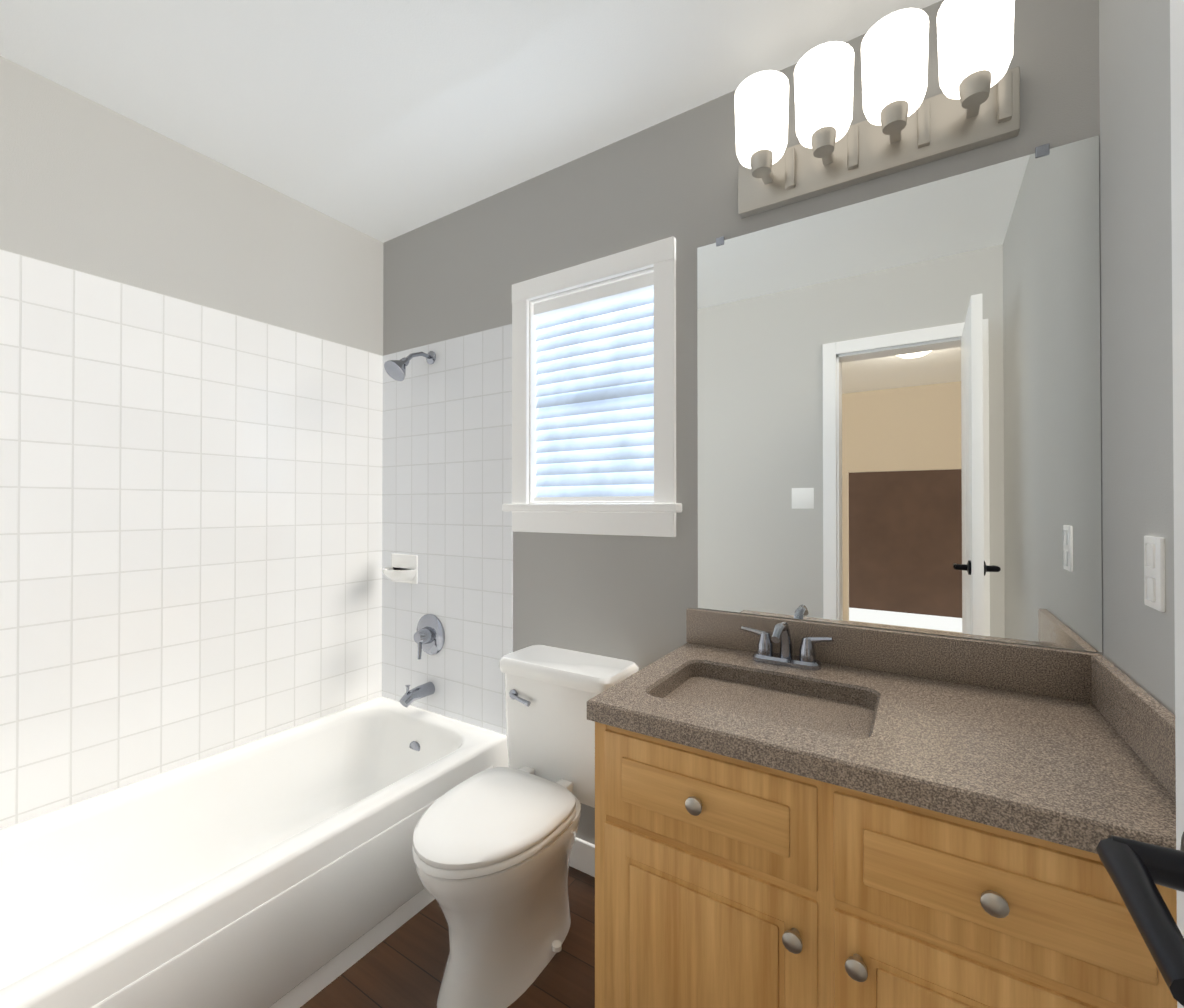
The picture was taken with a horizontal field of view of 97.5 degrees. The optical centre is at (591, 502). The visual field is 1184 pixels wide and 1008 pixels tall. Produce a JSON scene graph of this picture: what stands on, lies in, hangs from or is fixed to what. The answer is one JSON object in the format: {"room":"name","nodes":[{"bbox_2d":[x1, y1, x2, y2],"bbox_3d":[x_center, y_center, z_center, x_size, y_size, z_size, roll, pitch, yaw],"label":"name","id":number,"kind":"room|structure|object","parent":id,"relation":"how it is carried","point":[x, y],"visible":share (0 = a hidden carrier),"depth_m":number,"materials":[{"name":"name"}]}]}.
{"room":"bathroom","nodes":[
{"label":"bathroom","id":0,"kind":"room"},
{"bbox_2d":[0,56,382,355],"bbox_3d":[-1.420,0.028,1.743,0.120,2.440,1.790,0,0,32],"label":"wall","id":1,"kind":"structure","parent":0,"point":[88,186],"depth_m":1.69,"materials":[{"name":"grey paint"}]},
{"bbox_2d":[0,249,382,828],"bbox_3d":[-1.366,0.287,1.706,0.008,1.920,1.550,0,0,32],"label":"wall tiles","id":2,"kind":"structure","parent":1,"relation":"attached to","point":[190,532],"depth_m":1.68,"materials":[{"name":"white tile"}]},
{"bbox_2d":[300,866,594,1007],"bbox_3d":[-0.361,1.293,1.060,2.630,0.100,1.790,0,0,32],"label":"floor","id":3,"kind":"structure","parent":0,"point":[403,965],"depth_m":1.38,"materials":[{"name":"brown wood"}]},
{"bbox_2d":[0,696,508,1007],"bbox_3d":[-1.036,1.054,1.491,0.768,0.385,1.528,0,0,32],"label":"bathtub","id":4,"kind":"object","parent":3,"relation":"on","point":[277,870],"visible":0.85,"depth_m":1.43,"materials":[{"name":"ceramic"}]},
{"bbox_2d":[412,645,638,1007],"bbox_3d":[-0.203,0.876,1.480,0.432,0.740,0.675,0,0,32],"label":"toilet","id":5,"kind":"object","parent":3,"relation":"on","point":[491,850],"visible":1,"depth_m":1.36,"materials":[{"name":"ceramic"}]},
{"bbox_2d":[587,608,1176,1007],"bbox_3d":[0.517,0.770,1.071,0.908,0.946,0.587,0,0,32],"label":"bathroom vanity","id":6,"kind":"object","parent":3,"relation":"on","point":[790,813],"visible":1,"depth_m":0.89,"materials":[{"name":"brown wood"}]},
{"bbox_2d":[587,608,1175,853],"bbox_3d":[0.522,0.441,1.082,0.908,0.256,0.566,0,0,32],"label":"countertop","id":7,"kind":"structure","parent":6,"relation":"on","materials":[{"name":"brown stone"}]},
{"bbox_2d":[741,622,832,669],"bbox_3d":[0.477,0.356,1.304,0.227,0.116,0.148,0,0,32],"label":"faucet","id":8,"kind":"object","parent":7,"relation":"on","point":[764,658],"depth_m":1.32,"materials":[{"name":"silver metal"}]},
{"bbox_2d":[0,0,941,242],"bbox_3d":[-0.361,-1.247,1.077,2.630,0.100,1.790,0,0,32],"label":"ceiling","id":9,"kind":"structure","parent":0,"point":[383,121],"depth_m":1.44,"materials":[{"name":"white paint"}]},
{"bbox_2d":[383,0,1102,844],"bbox_3d":[0.087,0.028,1.773,2.390,2.440,0.120,0,0,32],"label":"wall","id":10,"kind":"structure","parent":0,"point":[459,274],"depth_m":1.66,"materials":[{"name":"grey paint"}]},
{"bbox_2d":[382,324,512,734],"bbox_3d":[-0.623,0.290,2.147,0.772,1.920,0.008,0,0,32],"label":"wall tile","id":11,"kind":"structure","parent":10,"relation":"attached to","point":[447,456],"depth_m":2.10,"materials":[{"name":"white tile"}]},
{"bbox_2d":[382,553,417,583],"bbox_3d":[-0.840,0.286,2.225,0.170,0.124,0.094,0,0,32],"label":"soap dish","id":12,"kind":"object","parent":11,"relation":"attached to","point":[403,568],"visible":1,"depth_m":2.22,"materials":[{"name":"ceramic"}]},
{"bbox_2d":[384,351,435,380],"bbox_3d":[-0.732,-0.559,2.091,0.092,0.157,0.215,0,0,32],"label":"shower head","id":13,"kind":"object","parent":11,"relation":"attached to","point":[395,370],"visible":1,"depth_m":2.04},
{"bbox_2d":[400,682,434,707],"bbox_3d":[-0.714,0.772,2.111,0.054,0.086,0.146,0,0,32],"label":"tub spout","id":14,"kind":"object","parent":11,"relation":"attached to","point":[408,698],"visible":1,"depth_m":2.09,"materials":[{"name":"silver metal"}]},
{"bbox_2d":[414,614,444,659],"bbox_3d":[-0.696,0.551,2.142,0.170,0.171,0.077,0,0,32],"label":"tub valve","id":15,"kind":"object","parent":11,"relation":"attached to","point":[429,636],"visible":1,"depth_m":2.14,"materials":[{"name":"silver metal"}]},
{"bbox_2d":[569,837,594,876],"bbox_3d":[0.004,1.198,1.739,0.717,0.100,0.014,0,0,32],"label":"baseboard","id":16,"kind":"structure","parent":10,"relation":"attached to","point":[582,857],"depth_m":1.74,"materials":[{"name":"white wood"}]},
{"bbox_2d":[502,236,681,536],"bbox_3d":[0.004,-0.353,1.798,0.690,0.918,0.170,0,0,32],"label":"window","id":17,"kind":"structure","parent":10,"relation":"in","point":[656,517],"depth_m":1.72,"materials":[{"name":"white wood"}]},
{"bbox_2d":[534,272,653,501],"bbox_3d":[0.004,-0.369,1.799,0.492,0.731,0.050,0,0,32],"label":"window blind","id":18,"kind":"object","parent":17,"relation":"attached to","point":[595,438],"visible":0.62,"depth_m":1.79,"materials":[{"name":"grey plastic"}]},
{"bbox_2d":[734,0,1019,217],"bbox_3d":[0.643,-0.946,1.252,0.620,0.260,0.173,0,0,32],"label":"sconce","id":19,"kind":"object","parent":10,"relation":"attached to","point":[975,104],"visible":1,"depth_m":1.21,"materials":[{"name":"white glass"}]},
{"bbox_2d":[697,135,1101,651],"bbox_3d":[0.687,-0.233,1.316,0.879,1.089,0.008,0,0,32],"label":"mirror","id":20,"kind":"object","parent":10,"relation":"attached to","point":[899,415],"visible":1,"depth_m":1.25,"materials":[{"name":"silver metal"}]},
{"bbox_2d":[1099,0,1174,714],"bbox_3d":[0.697,0.019,0.395,0.120,2.440,1.790,0,0,32],"label":"wall","id":21,"kind":"structure","parent":0,"point":[1136,309],"depth_m":0.91,"materials":[{"name":"grey paint"}]},
{"bbox_2d":[1144,536,1164,611],"bbox_3d":[0.898,0.112,0.831,0.009,0.115,0.070,0,0,32],"label":"light switch","id":22,"kind":"object","parent":21,"relation":"attached to","point":[1154,572],"visible":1,"depth_m":0.82,"materials":[{"name":"white plastic"}]},
{"bbox_3d":[-0.810,0.018,0.364,2.390,2.440,0.120,0,0,32],"label":"wall","id":23,"kind":"structure","parent":0,"visible":0},
{"bbox_2d":[1096,0,1183,1007],"bbox_3d":[0.283,0.217,0.120,0.147,2.015,0.600,0,0,32],"label":"door leaf","id":24,"kind":"structure","parent":23,"relation":"in","point":[1137,871],"depth_m":0.37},
{"label":"outside","id":25,"kind":"structure","parent":0,"visible":0},
{"bbox_2d":[555,303,653,501],"bbox_3d":[0.184,-0.368,2.081,1.110,1.545,0.001,0,0,32],"label":"window","id":26,"kind":"structure","parent":25,"point":[607,350],"depth_m":2.16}
]}

